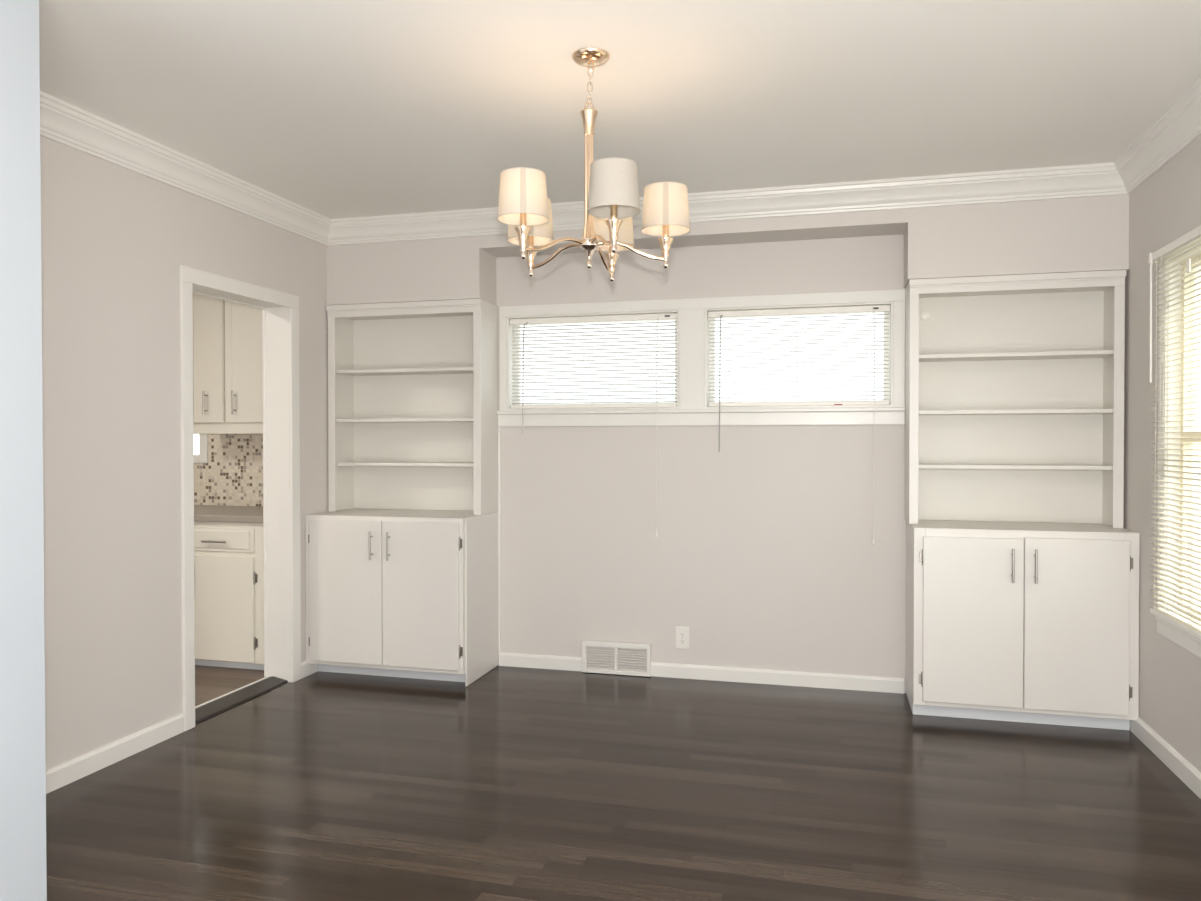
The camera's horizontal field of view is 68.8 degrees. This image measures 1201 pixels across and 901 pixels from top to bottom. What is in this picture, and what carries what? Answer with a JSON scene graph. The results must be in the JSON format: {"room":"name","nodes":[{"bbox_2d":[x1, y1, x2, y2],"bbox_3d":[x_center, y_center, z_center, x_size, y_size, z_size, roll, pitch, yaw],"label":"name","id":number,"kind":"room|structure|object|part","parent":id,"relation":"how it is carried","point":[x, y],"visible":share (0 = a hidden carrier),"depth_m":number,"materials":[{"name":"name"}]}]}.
{"room":"dining room","nodes":[
{"label":"dining room","id":0,"kind":"room"},
{"bbox_2d":[0,0,46,900],"bbox_3d":[-2.255,0.095,-0.286,0.120,2.660,5.500,0,1,15],"label":"wall","id":1,"kind":"structure","parent":0,"point":[23,870],"depth_m":2.29,"materials":[{"name":"white paint"}]},
{"bbox_2d":[40,136,328,769],"bbox_3d":[-1.920,0.043,4.002,0.145,2.660,3.205,0,1,15],"label":"wall","id":2,"kind":"structure","parent":0,"point":[115,239],"depth_m":3.60,"materials":[{"name":"beige paint"}]},
{"bbox_2d":[46,713,183,793],"bbox_3d":[-2.041,1.221,3.238,0.014,0.082,1.398,0,1,15],"label":"baseboard","id":3,"kind":"structure","parent":2,"relation":"attached to","point":[65,773],"depth_m":3.52,"materials":[{"name":"wood"}]},
{"bbox_2d":[40,91,330,245],"bbox_3d":[-1.858,-1.221,3.771,0.086,0.125,2.580,0,1,15],"label":"trim","id":4,"kind":"structure","parent":2,"relation":"attached to","point":[62,122],"depth_m":3.76,"materials":[{"name":"wood"}]},
{"bbox_2d":[179,265,300,730],"bbox_3d":[-1.828,0.210,4.352,0.181,2.078,0.886,0,1,15],"label":"door frame","id":5,"kind":"structure","parent":2,"relation":"in","point":[280,310],"depth_m":4.70,"materials":[{"name":"wood"}]},
{"bbox_2d":[195,676,287,723],"bbox_3d":[-1.831,1.236,4.362,0.121,0.027,0.756,0,1,15],"label":"threshold","id":6,"kind":"object","parent":2,"relation":"attached to","point":[208,709],"depth_m":4.38,"materials":[{"name":"brown wood"}]},
{"bbox_2d":[301,661,317,678],"bbox_3d":[-1.615,1.202,4.858,0.014,0.082,0.168,0,1,15],"label":"baseboard","id":7,"kind":"structure","parent":2,"relation":"attached to","point":[307,669],"depth_m":4.83,"materials":[{"name":"wood"}]},
{"bbox_2d":[195,665,270,724],"bbox_3d":[-3.151,1.304,4.033,2.264,0.140,3.370,0,1,15],"label":"floor","id":8,"kind":"structure","parent":0,"point":[211,682],"depth_m":4.67,"materials":[{"name":"wood"}]},
{"bbox_2d":[194,521,263,669],"bbox_3d":[-2.281,0.805,5.197,1.153,0.827,0.640,0,1,15],"label":"base cabinet","id":9,"kind":"object","parent":8,"relation":"on","point":[228,556],"visible":0.32,"depth_m":4.84,"materials":[{"name":"wood"}]},
{"bbox_3d":[-2.130,0.503,4.828,0.152,0.011,0.011,0,1,15],"label":"handle","id":10,"kind":"part","parent":9,"relation":"part of","materials":[{"name":"silver metal"}]},
{"bbox_3d":[-2.108,0.492,4.855,0.380,0.098,0.007,0,1,15],"label":"drawer panel","id":11,"kind":"part","parent":9,"relation":"part of","materials":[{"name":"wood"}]},
{"bbox_3d":[-2.105,0.492,4.864,0.424,0.134,0.011,0,1,15],"label":"drawer","id":12,"kind":"part","parent":9,"relation":"part of","materials":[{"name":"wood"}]},
{"bbox_3d":[-2.106,0.874,4.865,0.424,0.582,0.018,0,1,15],"label":"door","id":13,"kind":"part","parent":9,"relation":"part of","materials":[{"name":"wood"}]},
{"bbox_2d":[194,505,262,522],"bbox_3d":[-2.287,0.372,5.211,1.173,0.037,0.630,0,1,15],"label":"countertop","id":14,"kind":"structure","parent":9,"relation":"on","point":[204,513],"depth_m":4.96,"materials":[{"name":"laminate"}]},
{"bbox_2d":[39,0,1200,218],"bbox_3d":[-1.726,-1.327,1.075,6.910,0.150,8.835,0,1,15],"label":"ceiling","id":15,"kind":"structure","parent":0,"point":[333,109],"depth_m":3.09,"materials":[{"name":"paint"}]},
{"bbox_2d":[497,48,690,281],"bbox_3d":[-0.028,-0.932,2.855,0.630,0.684,0.616,0,1,15],"label":"chandelier","id":16,"kind":"object","parent":15,"relation":"hanging from","point":[612,198],"visible":1,"depth_m":2.77,"materials":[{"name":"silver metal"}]},
{"bbox_3d":[-0.237,-0.778,2.693,0.158,0.138,0.158,0,1,15],"label":"lamp shade","id":17,"kind":"part","parent":16,"relation":"part of","materials":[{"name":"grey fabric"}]},
{"bbox_3d":[-0.237,-0.782,2.985,0.158,0.138,0.158,0,1,15],"label":"lamp shade","id":18,"kind":"part","parent":16,"relation":"part of","materials":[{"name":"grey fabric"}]},
{"bbox_3d":[-0.146,-0.646,2.761,0.220,0.066,0.012,-1,1,-36],"label":"arm","id":19,"kind":"part","parent":16,"relation":"part of","materials":[{"name":"gold metal"}]},
{"bbox_3d":[-0.146,-0.648,2.919,0.220,0.066,0.012,0,1,36],"label":"arm","id":20,"kind":"part","parent":16,"relation":"part of","materials":[{"name":"gold metal"}]},
{"bbox_3d":[-0.037,-0.852,2.838,0.046,0.335,0.046,0,1,-8],"label":"stem","id":21,"kind":"part","parent":16,"relation":"part of","materials":[{"name":"gold metal"}]},
{"bbox_3d":[-0.034,-1.174,2.835,0.019,0.135,0.016,1,1,40],"label":"chain","id":22,"kind":"part","parent":16,"relation":"part of","materials":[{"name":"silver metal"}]},
{"bbox_3d":[0.005,-0.645,2.712,0.012,0.066,0.220,0,1,-18],"label":"arm","id":23,"kind":"part","parent":16,"relation":"part of","materials":[{"name":"gold metal"}]},
{"bbox_3d":[0.005,-0.648,2.968,0.012,0.066,0.220,0,1,18],"label":"arm","id":24,"kind":"part","parent":16,"relation":"part of","materials":[{"name":"gold metal"}]},
{"bbox_3d":[0.040,-0.777,2.603,0.158,0.138,0.158,0,1,15],"label":"lamp shade","id":25,"kind":"part","parent":16,"relation":"part of","materials":[{"name":"grey fabric"}]},
{"bbox_3d":[0.040,-0.783,3.075,0.158,0.138,0.158,0,1,15],"label":"lamp shade","id":26,"kind":"part","parent":16,"relation":"part of","materials":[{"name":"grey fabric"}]},
{"bbox_3d":[0.098,-0.647,2.840,0.220,0.066,0.012,0,1,0],"label":"arm","id":27,"kind":"part","parent":16,"relation":"part of","materials":[{"name":"gold metal"}]},
{"bbox_3d":[0.211,-0.780,2.839,0.158,0.138,0.158,0,1,15],"label":"lamp shade","id":28,"kind":"part","parent":16,"relation":"part of","materials":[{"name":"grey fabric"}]},
{"bbox_2d":[46,665,1200,900],"bbox_3d":[-0.573,1.351,0.764,4.110,0.120,8.355,0,1,15],"label":"floor","id":29,"kind":"structure","parent":0,"point":[511,783],"depth_m":3.15,"materials":[{"name":"brown wood"}]},
{"bbox_2d":[305,508,498,685],"bbox_3d":[-1.113,0.797,4.922,0.948,0.888,0.532,0,1,15],"label":"base cabinet","id":30,"kind":"object","parent":29,"relation":"on","point":[403,593],"visible":1,"depth_m":4.71,"materials":[{"name":"wood"}]},
{"bbox_3d":[-1.382,0.764,4.761,0.437,0.776,0.018,0,1,15],"label":"door","id":31,"kind":"part","parent":30,"relation":"part of","materials":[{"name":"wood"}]},
{"bbox_3d":[-1.231,0.509,4.680,0.011,0.152,0.011,0,1,15],"label":"handle","id":32,"kind":"part","parent":30,"relation":"part of","materials":[{"name":"silver metal"}]},
{"bbox_3d":[-1.133,0.509,4.654,0.011,0.152,0.011,0,1,15],"label":"handle","id":33,"kind":"part","parent":30,"relation":"part of","materials":[{"name":"silver metal"}]},
{"bbox_2d":[326,299,497,514],"bbox_3d":[-1.077,-0.240,5.033,0.946,1.180,0.271,0,1,15],"label":"bookcase","id":34,"kind":"object","parent":30,"relation":"on","point":[413,386],"visible":1,"depth_m":5.13,"materials":[{"name":"wood"}]},
{"bbox_3d":[-1.518,-0.241,5.164,0.020,1.180,0.243,0,1,15],"label":"panel","id":35,"kind":"part","parent":34,"relation":"part of","materials":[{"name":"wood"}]},
{"bbox_3d":[-1.111,-0.808,4.900,0.946,0.040,0.010,0,1,15],"label":"cap moulding","id":36,"kind":"part","parent":34,"relation":"part of","materials":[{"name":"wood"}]},
{"bbox_3d":[-1.074,-0.173,5.047,0.898,0.019,0.218,0,1,15],"label":"shelf","id":37,"kind":"part","parent":34,"relation":"part of","materials":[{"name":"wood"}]},
{"bbox_3d":[-1.074,-0.453,5.044,0.898,0.019,0.218,0,1,15],"label":"shelf","id":38,"kind":"part","parent":34,"relation":"part of","materials":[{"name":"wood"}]},
{"bbox_3d":[-1.074,0.078,5.050,0.898,0.019,0.218,0,1,15],"label":"shelf","id":39,"kind":"part","parent":34,"relation":"part of","materials":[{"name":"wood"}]},
{"bbox_3d":[-1.076,-0.804,5.034,0.900,0.052,0.231,0,1,15],"label":"panel","id":40,"kind":"part","parent":34,"relation":"part of","materials":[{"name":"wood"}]},
{"bbox_3d":[-1.044,-0.241,5.159,0.900,1.180,0.012,0,1,15],"label":"panel","id":41,"kind":"part","parent":34,"relation":"part of","materials":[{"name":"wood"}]},
{"bbox_3d":[-0.629,-0.239,4.930,0.020,1.180,0.243,0,1,15],"label":"panel","id":42,"kind":"part","parent":34,"relation":"part of","materials":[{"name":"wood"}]},
{"bbox_3d":[-0.954,0.766,4.649,0.440,0.774,0.018,0,1,15],"label":"door","id":43,"kind":"part","parent":30,"relation":"part of","materials":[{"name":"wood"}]},
{"bbox_3d":[-0.651,0.797,4.838,0.011,0.888,0.458,0,1,15],"label":"panel","id":44,"kind":"part","parent":30,"relation":"part of","materials":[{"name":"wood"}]},
{"bbox_2d":[906,520,1139,729],"bbox_3d":[1.954,0.802,4.140,0.933,0.891,0.486,0,1,15],"label":"base cabinet","id":45,"kind":"object","parent":29,"relation":"on","point":[1025,622],"visible":0.99,"depth_m":3.95,"materials":[{"name":"wood"}]},
{"bbox_3d":[1.696,0.778,4.000,0.424,0.762,0.018,0,1,15],"label":"door","id":46,"kind":"part","parent":45,"relation":"part of","materials":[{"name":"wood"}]},
{"bbox_3d":[1.844,0.515,3.920,0.011,0.152,0.011,0,1,15],"label":"handle","id":47,"kind":"part","parent":45,"relation":"part of","materials":[{"name":"silver metal"}]},
{"bbox_2d":[905,270,1126,528],"bbox_3d":[1.970,-0.234,4.234,0.932,1.177,0.271,0,1,15],"label":"bookcase","id":48,"kind":"object","parent":45,"relation":"on","point":[1014,384],"visible":1,"depth_m":4.30,"materials":[{"name":"wood"}]},
{"bbox_3d":[1.535,-0.235,4.362,0.020,1.177,0.243,0,1,15],"label":"panel","id":49,"kind":"part","parent":48,"relation":"part of","materials":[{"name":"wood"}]},
{"bbox_3d":[1.971,-0.797,4.235,0.886,0.052,0.231,0,1,15],"label":"panel","id":50,"kind":"part","parent":48,"relation":"part of","materials":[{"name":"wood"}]},
{"bbox_3d":[1.973,0.078,4.250,0.884,0.019,0.218,0,1,15],"label":"shelf","id":51,"kind":"part","parent":48,"relation":"part of","materials":[{"name":"wood"}]},
{"bbox_3d":[1.973,-0.185,4.247,0.884,0.019,0.218,0,1,15],"label":"shelf","id":52,"kind":"part","parent":48,"relation":"part of","materials":[{"name":"wood"}]},
{"bbox_3d":[1.973,-0.455,4.244,0.884,0.019,0.218,0,1,15],"label":"shelf","id":53,"kind":"part","parent":48,"relation":"part of","materials":[{"name":"wood"}]},
{"bbox_3d":[1.936,-0.801,4.101,0.932,0.040,0.010,0,1,15],"label":"cap moulding","id":54,"kind":"part","parent":48,"relation":"part of","materials":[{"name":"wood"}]},
{"bbox_3d":[2.412,-0.233,4.132,0.020,1.177,0.243,0,1,15],"label":"panel","id":55,"kind":"part","parent":48,"relation":"part of","materials":[{"name":"wood"}]},
{"bbox_3d":[1.935,0.516,3.896,0.011,0.152,0.011,0,1,15],"label":"handle","id":56,"kind":"part","parent":45,"relation":"part of","materials":[{"name":"silver metal"}]},
{"bbox_3d":[2.109,0.776,3.892,0.422,0.768,0.018,0,1,15],"label":"door","id":57,"kind":"part","parent":45,"relation":"part of","materials":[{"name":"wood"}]},
{"bbox_2d":[326,194,1128,692],"bbox_3d":[0.469,0.033,4.724,4.110,2.660,0.415,0,1,15],"label":"wall","id":58,"kind":"structure","parent":0,"point":[763,548],"depth_m":4.71,"materials":[{"name":"beige paint"}]},
{"bbox_2d":[498,427,500,652],"bbox_3d":[-0.582,0.512,5.049,0.012,1.304,0.012,0,1,15],"label":"trim","id":59,"kind":"structure","parent":58,"relation":"attached to","point":[499,568],"depth_m":5.04,"materials":[{"name":"wood"}]},
{"bbox_2d":[507,310,678,410],"bbox_3d":[-0.035,-0.498,4.976,1.003,0.544,0.150,0,1,15],"label":"window","id":60,"kind":"structure","parent":58,"relation":"in","point":[510,398],"depth_m":5.00,"materials":[{"name":"wood"}]},
{"bbox_2d":[510,313,676,536],"bbox_3d":[-0.055,-0.142,4.905,0.969,1.217,0.098,0,1,15],"label":"window blind","id":61,"kind":"object","parent":60,"relation":"attached to","point":[672,316],"visible":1,"depth_m":4.93,"materials":[{"name":"plastic"}]},
{"bbox_3d":[-0.403,-0.491,5.027,0.001,0.462,0.028,0,1,15],"label":"ladder cord","id":62,"kind":"part","parent":61,"relation":"part of","materials":[{"name":"white fabric"}]},
{"bbox_3d":[-0.047,-0.490,4.933,0.001,0.462,0.028,0,1,15],"label":"ladder cord","id":63,"kind":"part","parent":61,"relation":"part of","materials":[{"name":"white fabric"}]},
{"bbox_3d":[-0.046,-0.249,4.936,0.963,0.020,0.024,0,1,15],"label":"rail","id":64,"kind":"part","parent":61,"relation":"part of","materials":[{"name":"plastic"}]},
{"bbox_3d":[0.313,-0.150,4.793,0.006,1.175,0.062,0,1,15],"label":"cord","id":65,"kind":"part","parent":61,"relation":"part of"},
{"bbox_2d":[582,640,650,676],"bbox_3d":[0.087,1.150,4.860,0.390,0.178,0.020,0,1,15],"label":"air vent","id":66,"kind":"object","parent":58,"relation":"attached to","point":[605,657],"visible":1,"depth_m":4.85,"materials":[{"name":"metal"}]},
{"bbox_2d":[676,626,688,648],"bbox_3d":[0.447,1.021,4.786,0.073,0.119,0.010,0,1,15],"label":"wall outlet","id":67,"kind":"object","parent":58,"relation":"attached to","point":[682,633],"visible":1,"depth_m":4.78,"materials":[{"name":"plastic"}]},
{"bbox_2d":[679,639,684,643],"bbox_3d":[0.446,1.041,4.783,0.032,0.027,0.003,0,1,15],"label":"receptacle","id":68,"kind":"object","parent":67,"relation":"attached to","point":[681,641],"depth_m":4.78,"materials":[{"name":"plastic"}]},
{"bbox_2d":[497,407,904,426],"bbox_3d":[0.480,-0.178,4.749,2.214,0.090,0.036,0,1,15],"label":"trim","id":69,"kind":"structure","parent":58,"relation":"attached to","point":[857,415],"depth_m":4.72,"materials":[{"name":"wood"}]},
{"bbox_2d":[499,652,903,693],"bbox_3d":[0.485,1.204,4.776,2.212,0.075,0.014,0,1,15],"label":"baseboard","id":70,"kind":"structure","parent":58,"relation":"attached to","point":[671,670],"depth_m":4.70,"materials":[{"name":"wood"}]},
{"bbox_2d":[499,289,904,410],"bbox_3d":[0.488,-0.524,4.754,2.204,0.600,0.014,0,1,15],"label":"trim","id":71,"kind":"structure","parent":58,"relation":"attached to","point":[691,310],"depth_m":4.74,"materials":[{"name":"wood"}]},
{"bbox_2d":[327,162,1126,245],"bbox_3d":[0.405,-1.232,4.466,4.110,0.125,0.086,0,1,15],"label":"trim","id":72,"kind":"structure","parent":58,"relation":"attached to","point":[1100,179],"depth_m":4.29,"materials":[{"name":"wood"}]},
{"bbox_2d":[705,302,892,408],"bbox_3d":[1.051,-0.495,4.691,0.971,0.544,0.150,0,1,15],"label":"window","id":73,"kind":"structure","parent":58,"relation":"in","point":[890,316],"depth_m":4.64,"materials":[{"name":"wood"}]},
{"bbox_2d":[708,305,889,543],"bbox_3d":[1.031,-0.135,4.620,0.937,1.227,0.098,0,1,15],"label":"window blind","id":74,"kind":"object","parent":73,"relation":"attached to","point":[884,308],"visible":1,"depth_m":4.64,"materials":[{"name":"plastic"}]},
{"bbox_3d":[0.695,-0.488,4.738,0.001,0.462,0.028,0,1,15],"label":"ladder cord","id":75,"kind":"part","parent":74,"relation":"part of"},
{"bbox_3d":[1.040,-0.488,4.648,0.001,0.462,0.028,0,1,15],"label":"ladder cord","id":76,"kind":"part","parent":74,"relation":"part of","materials":[{"name":"white fabric"}]},
{"bbox_3d":[1.040,-0.247,4.651,0.931,0.020,0.024,0,1,15],"label":"rail","id":77,"kind":"part","parent":74,"relation":"part of","materials":[{"name":"plastic"}]},
{"bbox_3d":[1.404,-0.143,4.506,0.006,1.185,0.062,0,1,15],"label":"cord","id":78,"kind":"part","parent":74,"relation":"part of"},
{"bbox_2d":[1123,136,1200,772],"bbox_3d":[1.520,0.085,0.318,0.160,2.660,8.585,0,1,15],"label":"wall","id":79,"kind":"structure","parent":0,"point":[1165,207],"depth_m":3.71,"materials":[{"name":"beige paint"}]},
{"bbox_2d":[1114,78,1200,193],"bbox_3d":[1.336,-1.180,0.090,0.086,0.125,8.080,0,1,15],"label":"trim","id":80,"kind":"structure","parent":79,"relation":"attached to","point":[1179,126],"depth_m":3.45,"materials":[{"name":"wood"}]},
{"bbox_2d":[1130,718,1200,798],"bbox_3d":[1.359,1.257,0.058,0.014,0.082,7.972,0,1,15],"label":"baseboard","id":81,"kind":"structure","parent":79,"relation":"attached to","point":[1185,771],"depth_m":3.47,"materials":[{"name":"wood"}]},
{"bbox_2d":[1156,242,1200,657],"bbox_3d":[2.157,-0.013,2.792,0.164,1.545,1.646,0,1,15],"label":"window","id":82,"kind":"structure","parent":79,"relation":"in","point":[1171,632],"depth_m":3.50,"materials":[{"name":"wood"}]},
{"bbox_2d":[1148,225,1200,639],"bbox_3d":[2.058,-0.061,2.812,0.066,1.467,1.606,0,1,15],"label":"window blind","id":83,"kind":"object","parent":82,"relation":"attached to","point":[1193,237],"visible":1,"depth_m":3.34,"materials":[{"name":"plastic"}]},
{"bbox_3d":[2.240,-0.063,3.516,0.029,1.413,0.002,0,1,15],"label":"ladder cord","id":84,"kind":"part","parent":83,"relation":"part of","materials":[{"name":"white fabric"}]},
{"bbox_3d":[2.227,-0.062,3.468,0.029,1.413,0.002,0,1,15],"label":"ladder cord","id":85,"kind":"part","parent":83,"relation":"part of","materials":[{"name":"white fabric"}]},
{"bbox_3d":[2.054,0.662,2.814,0.024,0.022,1.582,0,1,15],"label":"rail","id":86,"kind":"part","parent":83,"relation":"part of","materials":[{"name":"plastic"}]},
{"bbox_3d":[2.086,0.719,2.820,0.014,0.080,1.646,0,1,15],"label":"sill","id":87,"kind":"part","parent":82,"relation":"part of","materials":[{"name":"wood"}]},
{"bbox_3d":[2.147,-0.045,2.794,0.046,1.396,1.472,0,1,15],"label":"frame","id":88,"kind":"part","parent":82,"relation":"part of","materials":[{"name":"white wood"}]},
{"bbox_3d":[-2.708,0.023,5.726,2.255,2.660,0.160,0,1,15],"label":"wall","id":89,"kind":"structure","parent":0,"visible":0},
{"bbox_2d":[194,434,207,462],"bbox_3d":[-2.945,-0.389,5.765,0.965,0.935,0.174,0,1,15],"label":"window","id":90,"kind":"structure","parent":89,"relation":"in","point":[202,457],"depth_m":5.58,"materials":[{"name":"wood"}]},
{"bbox_2d":[193,293,262,433],"bbox_3d":[-2.073,-0.601,5.276,0.798,1.002,0.372,0,1,15],"label":"upper cabinet","id":91,"kind":"object","parent":89,"relation":"attached to","point":[227,335],"visible":0.38,"depth_m":5.15,"materials":[{"name":"wood"}]},
{"bbox_3d":[-2.336,-0.280,5.162,0.011,0.140,0.011,0,1,15],"label":"handle","id":92,"kind":"part","parent":91,"relation":"part of","materials":[{"name":"silver metal"}]},
{"bbox_3d":[-2.342,-0.606,5.187,0.248,0.880,0.004,0,1,15],"label":"door frame","id":93,"kind":"part","parent":91,"relation":"part of","materials":[{"name":"wood"}]},
{"bbox_3d":[-2.340,-0.607,5.197,0.256,0.888,0.018,0,1,15],"label":"door","id":94,"kind":"part","parent":91,"relation":"part of","materials":[{"name":"wood"}]},
{"bbox_3d":[-2.105,-0.599,5.155,0.798,1.002,0.018,0,1,15],"label":"frame","id":95,"kind":"part","parent":91,"relation":"part of","materials":[{"name":"wood"}]},
{"bbox_3d":[-2.147,-0.280,5.113,0.011,0.140,0.011,0,1,15],"label":"handle","id":96,"kind":"part","parent":91,"relation":"part of","materials":[{"name":"silver metal"}]},
{"bbox_3d":[-2.002,-0.606,5.109,0.420,0.888,0.018,0,1,15],"label":"door","id":97,"kind":"part","parent":91,"relation":"part of","materials":[{"name":"wood"}]},
{"bbox_3d":[-2.005,-0.606,5.098,0.412,0.880,0.004,0,1,15],"label":"door frame","id":98,"kind":"part","parent":91,"relation":"part of","materials":[{"name":"wood"}]},
{"bbox_2d":[194,434,262,505],"bbox_3d":[-2.634,0.091,5.619,2.053,0.514,0.009,0,1,15],"label":"tile backsplash","id":99,"kind":"structure","parent":89,"relation":"attached to","point":[232,475],"depth_m":5.53,"materials":[{"name":"tile"}]}
]}

